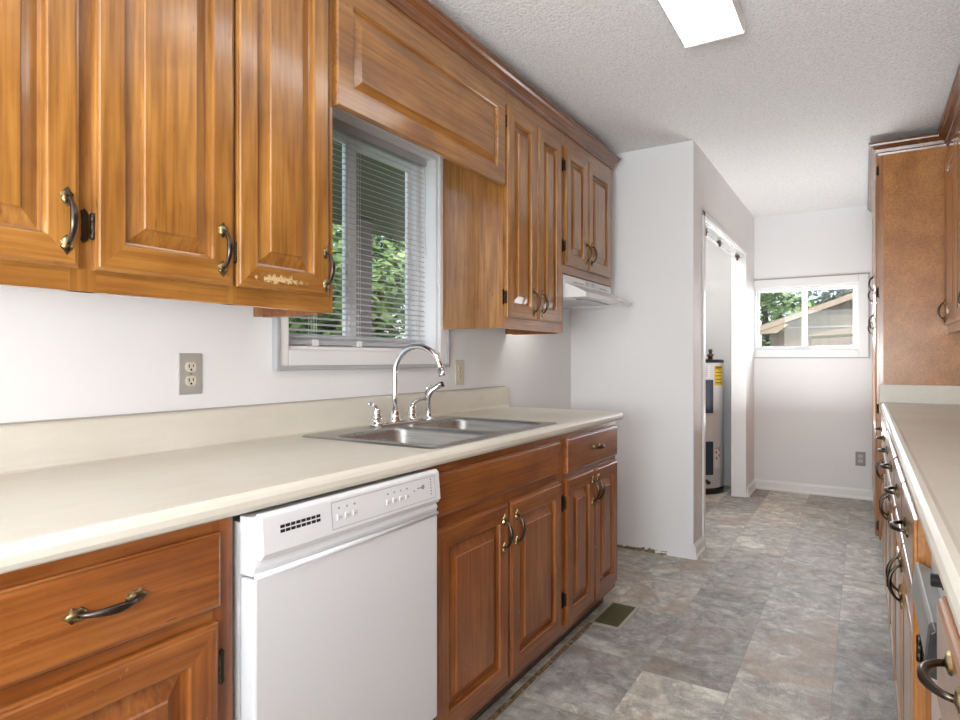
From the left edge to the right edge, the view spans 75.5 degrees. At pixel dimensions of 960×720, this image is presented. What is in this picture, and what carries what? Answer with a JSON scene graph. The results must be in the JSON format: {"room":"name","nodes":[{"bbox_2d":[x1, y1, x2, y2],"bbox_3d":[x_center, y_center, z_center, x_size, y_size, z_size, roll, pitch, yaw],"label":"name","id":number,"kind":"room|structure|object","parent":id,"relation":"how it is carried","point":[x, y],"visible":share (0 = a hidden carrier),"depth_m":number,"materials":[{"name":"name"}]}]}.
{"room":"kitchen","nodes":[
{"label":"kitchen","id":0,"kind":"room"},
{"bbox_2d":[0,108,570,425],"bbox_3d":[-0.550,-0.055,2.311,0.140,2.438,8.750,0,0,32],"label":"wall","id":1,"kind":"structure","parent":0,"point":[64,354],"depth_m":1.70,"materials":[{"name":"white paint"}]},
{"bbox_2d":[0,0,335,317],"bbox_3d":[-0.889,-0.646,1.270,0.376,1.039,1.342,0,0,32],"label":"upper cabinet","id":2,"kind":"object","parent":1,"relation":"attached to","point":[178,150],"visible":1,"depth_m":1.33,"materials":[{"name":"brown wood"}]},
{"bbox_2d":[332,0,504,185],"bbox_3d":[-0.163,-0.945,2.187,0.039,0.442,0.980,0,0,32],"label":"panel","id":3,"kind":"object","parent":2,"relation":"attached to","point":[389,72],"depth_m":2.06,"materials":[{"name":"brown wood"}]},
{"bbox_2d":[387,0,620,169],"bbox_3d":[-0.277,-1.173,2.267,0.366,0.068,3.681,0,0,32],"label":"crown molding","id":4,"kind":"structure","parent":2,"relation":"attached to","point":[424,13],"depth_m":2.51,"materials":[{"name":"brown wood"}]},
{"bbox_2d":[178,353,201,394],"bbox_3d":[-0.814,0.042,1.744,0.008,0.116,0.072,0,0,32],"label":"wall outlet","id":5,"kind":"object","parent":1,"relation":"attached to","point":[189,364],"visible":1,"depth_m":1.74,"materials":[{"name":"silver metal"}]},
{"bbox_2d":[185,362,196,371],"bbox_3d":[-0.813,0.022,1.743,0.004,0.027,0.033,0,0,32],"label":"receptacle","id":6,"kind":"object","parent":5,"relation":"attached to","point":[189,366],"depth_m":1.74,"materials":[{"name":"beige plastic"}]},
{"bbox_2d":[185,376,196,385],"bbox_3d":[-0.813,0.061,1.743,0.004,0.027,0.033,0,0,32],"label":"receptacle","id":7,"kind":"object","parent":5,"relation":"attached to","point":[189,380],"depth_m":1.74,"materials":[{"name":"beige plastic"}]},
{"bbox_2d":[272,105,449,370],"bbox_3d":[-0.458,-0.471,2.432,0.159,1.018,0.976,0,0,32],"label":"window","id":8,"kind":"structure","parent":1,"relation":"in","point":[286,356],"depth_m":2.58,"materials":[{"name":"white paint"}]},
{"bbox_2d":[289,117,425,346],"bbox_3d":[-0.454,-0.464,2.412,0.035,0.837,0.788,0,0,32],"label":"window blind","id":9,"kind":"object","parent":8,"relation":"attached to","point":[343,128],"visible":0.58,"depth_m":2.46,"materials":[{"name":"grey plastic"}]},
{"bbox_2d":[455,360,463,384],"bbox_3d":[-0.094,0.064,2.905,0.008,0.116,0.072,0,0,32],"label":"wall outlet","id":10,"kind":"object","parent":1,"relation":"attached to","point":[459,364],"visible":1,"depth_m":2.90,"materials":[{"name":"beige plastic"}]},
{"bbox_2d":[443,88,562,334],"bbox_3d":[0.140,-0.646,2.931,0.376,1.039,0.618,0,0,32],"label":"upper cabinet","id":11,"kind":"object","parent":1,"relation":"attached to","point":[503,254],"visible":0.93,"depth_m":2.73,"materials":[{"name":"brown wood"}]},
{"bbox_2d":[562,133,610,286],"bbox_3d":[0.484,-0.800,3.486,0.376,0.732,0.716,0,0,32],"label":"upper cabinet","id":12,"kind":"object","parent":1,"relation":"attached to","point":[586,241],"visible":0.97,"depth_m":3.34,"materials":[{"name":"brown wood"}]},
{"bbox_2d":[563,274,630,308],"bbox_3d":[0.516,-0.371,3.477,0.445,0.122,0.690,0,0,32],"label":"range hood","id":13,"kind":"object","parent":12,"relation":"attached to","point":[578,293],"visible":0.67,"depth_m":3.39,"materials":[{"name":"white metal"}]},
{"bbox_2d":[571,140,697,556],"bbox_3d":[0.944,-0.055,3.855,0.772,2.438,0.118,0,0,32],"label":"wall","id":14,"kind":"structure","parent":0,"point":[639,360],"depth_m":3.73,"materials":[{"name":"white paint"}]},
{"bbox_2d":[617,545,666,555],"bbox_3d":[0.895,1.150,3.807,0.500,0.027,0.015,0,0,32],"label":"strip","id":15,"kind":"object","parent":14,"relation":"attached to","point":[649,550],"visible":0.62,"depth_m":3.76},
{"bbox_2d":[655,551,694,559],"bbox_3d":[1.149,1.156,3.654,0.232,0.016,0.008,0,0,32],"label":"trim","id":16,"kind":"structure","parent":14,"relation":"attached to","point":[656,552],"depth_m":3.64,"materials":[{"name":"white paint"}]},
{"bbox_2d":[477,485,896,719],"bbox_3d":[0.594,1.204,1.802,2.620,0.080,9.369,0,0,32],"label":"floor","id":17,"kind":"structure","parent":0,"point":[782,614],"depth_m":2.63,"materials":[{"name":"tile"}]},
{"bbox_2d":[0,517,231,719],"bbox_3d":[-0.997,0.726,0.819,0.652,0.876,1.142,0,0,32],"label":"base cabinet","id":18,"kind":"object","parent":17,"relation":"on","point":[141,629],"visible":0.98,"depth_m":0.98,"materials":[{"name":"brown wood"}]},
{"bbox_2d":[0,386,622,573],"bbox_3d":[-0.452,0.215,1.724,0.645,0.146,3.255,0,0,32],"label":"countertop","id":19,"kind":"structure","parent":18,"relation":"on","point":[71,487],"depth_m":1.44,"materials":[{"name":"beige laminate"}]},
{"bbox_2d":[367,344,445,427],"bbox_3d":[-0.296,0.095,2.305,0.279,0.302,0.261,0,0,-20],"label":"faucet","id":20,"kind":"object","parent":19,"relation":"on","point":[394,415],"visible":1,"depth_m":2.31,"materials":[{"name":"silver metal"}]},
{"bbox_2d":[302,416,556,448],"bbox_3d":[-0.138,0.335,2.192,0.550,0.179,0.810,0,0,32],"label":"sink","id":21,"kind":"object","parent":19,"relation":"in","point":[441,432],"visible":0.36,"depth_m":2.19,"materials":[{"name":"metal"}]},
{"bbox_2d":[422,381,444,419],"bbox_3d":[-0.189,0.168,2.511,0.092,0.156,0.052,0,0,-6],"label":"sprayer","id":22,"kind":"object","parent":21,"relation":"on","point":[428,414],"visible":0.98,"depth_m":2.50,"materials":[{"name":"silver metal"}]},
{"bbox_2d":[232,469,439,719],"bbox_3d":[-0.512,0.728,1.551,0.600,0.872,0.583,0,0,32],"label":"dishwasher","id":23,"kind":"object","parent":17,"relation":"on","point":[334,594],"visible":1,"depth_m":1.34,"materials":[{"name":"white"}]},
{"bbox_2d":[413,435,560,719],"bbox_3d":[-0.149,0.726,2.188,0.652,0.876,0.862,0,0,32],"label":"base cabinet","id":24,"kind":"object","parent":17,"relation":"on","point":[499,516],"visible":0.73,"depth_m":1.98,"materials":[{"name":"red wood"}]},
{"bbox_2d":[487,604,611,719],"bbox_3d":[0.235,1.162,2.319,0.019,0.004,1.470,0,0,32],"label":"strip","id":25,"kind":"object","parent":17,"relation":"on","point":[565,647],"visible":1,"depth_m":2.29,"materials":[{"name":"brown wood"}]},
{"bbox_2d":[547,421,616,653],"bbox_3d":[0.245,0.726,2.822,0.652,0.876,0.630,0,0,32],"label":"base cabinet","id":26,"kind":"object","parent":17,"relation":"on","point":[588,463],"visible":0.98,"depth_m":2.62,"materials":[{"name":"red wood"}]},
{"bbox_2d":[589,600,639,629],"bbox_3d":[0.615,1.161,2.819,0.144,0.005,0.290,0,0,32],"label":"floor vent","id":27,"kind":"object","parent":17,"relation":"in","point":[618,614],"visible":1,"depth_m":2.81,"materials":[{"name":"beige metal"}]},
{"bbox_2d":[706,349,723,494],"bbox_3d":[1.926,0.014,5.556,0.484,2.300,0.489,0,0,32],"label":"water heater","id":28,"kind":"object","parent":17,"relation":"on","point":[714,484],"visible":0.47,"depth_m":5.34,"materials":[{"name":"white metal"}]},
{"bbox_2d":[875,414,887,589],"bbox_3d":[2.307,0.726,3.012,0.652,0.876,0.930,0,0,32],"label":"base cabinet","id":29,"kind":"object","parent":17,"relation":"on","point":[884,427],"visible":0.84,"depth_m":3.11,"materials":[{"name":"brown wood"}]},
{"bbox_2d":[878,429,897,678],"bbox_3d":[1.818,0.726,2.224,0.652,0.876,0.928,0,0,32],"label":"base cabinet","id":30,"kind":"object","parent":17,"relation":"on","point":[891,454],"visible":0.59,"depth_m":2.30,"materials":[{"name":"brown wood"}]},
{"bbox_2d":[884,457,930,719],"bbox_3d":[1.331,0.726,1.437,0.652,0.876,0.929,0,0,32],"label":"base cabinet","id":31,"kind":"object","parent":17,"relation":"on","point":[913,700],"visible":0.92,"depth_m":1.42,"materials":[{"name":"brown wood"}]},
{"bbox_2d":[867,146,959,539],"bbox_3d":[3.025,-0.036,4.174,0.702,2.400,1.783,0,0,32],"label":"pantry cabinet","id":32,"kind":"object","parent":17,"relation":"on","point":[912,345],"visible":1,"depth_m":3.51,"materials":[{"name":"brown wood"}]},
{"bbox_2d":[867,63,959,212],"bbox_3d":[1.710,-1.205,2.368,0.369,0.068,6.228,0,0,32],"label":"crown molding","id":33,"kind":"structure","parent":32,"relation":"attached to","point":[951,114],"depth_m":3.44,"materials":[{"name":"brown wood"}]},
{"bbox_2d":[911,554,945,719],"bbox_3d":[0.970,0.729,0.866,0.587,0.870,0.415,0,0,32],"label":"trash compactor","id":34,"kind":"object","parent":17,"relation":"on","point":[927,588],"visible":0.41,"depth_m":1.01,"materials":[{"name":"grey metal"}]},
{"bbox_2d":[917,596,959,719],"bbox_3d":[0.744,0.726,0.491,0.652,0.876,0.452,0,0,32],"label":"base cabinet","id":35,"kind":"object","parent":17,"relation":"on","point":[947,689],"visible":1,"depth_m":0.69,"materials":[{"name":"brown wood"}]},
{"bbox_3d":[0.419,0.726,-0.034,0.652,0.876,0.788,0,0,32],"label":"base cabinet","id":36,"kind":"object","parent":17,"relation":"on","visible":0},
{"bbox_2d":[880,384,959,634],"bbox_3d":[1.405,0.216,1.509,0.648,0.143,4.446,0,0,32],"label":"countertop","id":37,"kind":"structure","parent":36,"relation":"on","point":[923,421],"depth_m":1.56,"materials":[{"name":"beige laminate"}]},
{"bbox_2d":[429,0,959,217],"bbox_3d":[0.509,-1.334,1.667,2.620,0.120,9.050,0,0,32],"label":"ceiling","id":38,"kind":"structure","parent":0,"point":[788,109],"depth_m":2.79,"materials":[{"name":"white paint"}]},
{"bbox_2d":[659,0,744,48],"bbox_3d":[0.568,-1.240,1.837,0.220,0.069,1.224,0,0,32],"label":"ceiling light","id":39,"kind":"object","parent":38,"relation":"attached to","point":[696,22],"visible":1,"depth_m":2.21,"materials":[{"name":"white paint"}]},
{"bbox_2d":[698,146,753,538],"bbox_3d":[1.837,-0.055,4.675,0.118,2.438,2.217,0,0,32],"label":"wall","id":40,"kind":"structure","parent":0,"point":[716,197],"depth_m":5.22,"materials":[{"name":"white paint"}]},
{"bbox_2d":[694,536,705,559],"bbox_3d":[1.308,1.121,3.690,0.021,0.085,0.220,0,0,32],"label":"baseboard","id":41,"kind":"structure","parent":40,"relation":"attached to","point":[699,548],"depth_m":3.67,"materials":[{"name":"white paint"}]},
{"bbox_2d":[702,210,746,546],"bbox_3d":[1.749,0.127,4.528,0.132,2.075,1.660,0,0,32],"label":"door frame","id":42,"kind":"structure","parent":40,"relation":"in","point":[711,230],"depth_m":3.83,"materials":[{"name":"white paint"}]},
{"bbox_2d":[747,479,755,496],"bbox_3d":[2.369,1.121,5.402,0.021,0.085,0.420,0,0,32],"label":"baseboard","id":43,"kind":"structure","parent":40,"relation":"attached to","point":[751,487],"depth_m":5.37,"materials":[{"name":"white paint"}]},
{"bbox_2d":[706,205,871,489],"bbox_3d":[2.851,-0.055,5.445,2.620,2.438,0.160,0,0,32],"label":"wall","id":44,"kind":"structure","parent":0,"point":[812,416],"depth_m":5.38,"materials":[{"name":"white paint"}]},
{"bbox_2d":[754,272,869,357],"bbox_3d":[2.871,-0.360,5.394,0.883,0.708,0.126,0,0,32],"label":"window","id":45,"kind":"structure","parent":44,"relation":"in","point":[860,348],"depth_m":5.34,"materials":[{"name":"white paint"}]},
{"bbox_2d":[755,479,872,500],"bbox_3d":[2.860,1.121,5.333,0.928,0.085,0.021,0,0,32],"label":"baseboard","id":46,"kind":"structure","parent":44,"relation":"attached to","point":[834,491],"depth_m":5.32,"materials":[{"name":"white paint"}]},
{"bbox_2d":[855,451,865,465],"bbox_3d":[3.162,0.829,5.153,0.072,0.116,0.008,0,0,32],"label":"wall outlet","id":47,"kind":"object","parent":44,"relation":"attached to","point":[860,457],"visible":1,"depth_m":5.15,"materials":[{"name":"grey"}]},
{"bbox_3d":[1.558,-0.055,1.005,0.140,2.438,8.750,0,0,32],"label":"wall","id":48,"kind":"structure","parent":0,"visible":0},
{"bbox_2d":[937,116,959,332],"bbox_3d":[1.516,-0.683,1.440,0.386,1.085,4.446,0,0,32],"label":"upper cabinet","id":49,"kind":"object","parent":48,"relation":"attached to","point":[951,302],"visible":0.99,"depth_m":3.10,"materials":[{"name":"brown wood"}]},
{"label":"outside","id":50,"kind":"structure","parent":0,"visible":0},
{"bbox_3d":[7.320,1.624,14.875,44.000,0.080,57.000,0,0,32],"label":"ground","id":51,"kind":"structure","parent":50,"visible":0},
{"bbox_2d":[289,235,404,337],"bbox_3d":[-2.110,0.032,7.554,2.544,3.122,2.450,0,0,32],"label":"leafy tree","id":52,"kind":"object","parent":51,"relation":"on","point":[337,252],"visible":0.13,"depth_m":7.25,"materials":[{"name":"green plant"}]},
{"bbox_2d":[356,218,371,336],"bbox_3d":[-1.018,0.209,5.219,0.150,2.750,0.150,0,0,32],"label":"porch post","id":53,"kind":"object","parent":51,"relation":"on","point":[364,224],"visible":0.21,"depth_m":5.16,"materials":[{"name":"grey paint"}]},
{"bbox_2d":[332,223,404,337],"bbox_3d":[-2.359,-0.839,11.189,2.914,5.378,3.410,0,0,32],"label":"leafy tree","id":54,"kind":"object","parent":51,"relation":"on","point":[335,228],"visible":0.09,"depth_m":10.90,"materials":[{"name":"green plant"}]},
{"bbox_2d":[760,291,817,346],"bbox_3d":[9.928,-2.366,22.195,4.448,7.908,4.533,0,0,32],"label":"leafy tree","id":55,"kind":"object","parent":51,"relation":"on","point":[766,304],"visible":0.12,"depth_m":21.12,"materials":[{"name":"green plant"}]},
{"bbox_2d":[760,293,852,345],"bbox_3d":[10.778,-0.236,14.379,7.400,3.640,6.600,0,0,32],"label":"house","id":56,"kind":"structure","parent":51,"relation":"on","point":[835,314],"depth_m":13.14,"materials":[{"name":"beige"}]},
{"bbox_2d":[798,288,852,304],"bbox_3d":[15.947,-3.135,24.988,5.863,9.445,6.337,0,0,-26],"label":"leafy tree","id":57,"kind":"object","parent":51,"relation":"on","point":[826,296],"visible":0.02,"depth_m":26.02,"materials":[{"name":"green plant"}]},
{"bbox_2d":[800,327,852,345],"bbox_3d":[7.055,0.409,11.392,1.980,2.350,1.600,0,0,32],"label":"fence","id":58,"kind":"structure","parent":51,"relation":"on","point":[846,332],"depth_m":11.07,"materials":[{"name":"brown paint"}]},
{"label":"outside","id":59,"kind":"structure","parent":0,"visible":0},
{"bbox_2d":[332,140,404,241],"bbox_3d":[0.097,-1.236,6.117,1.550,0.120,6.500,0,0,32],"label":"porch roof","id":60,"kind":"structure","parent":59,"point":[334,157],"depth_m":4.43,"materials":[{"name":"grey paint"}]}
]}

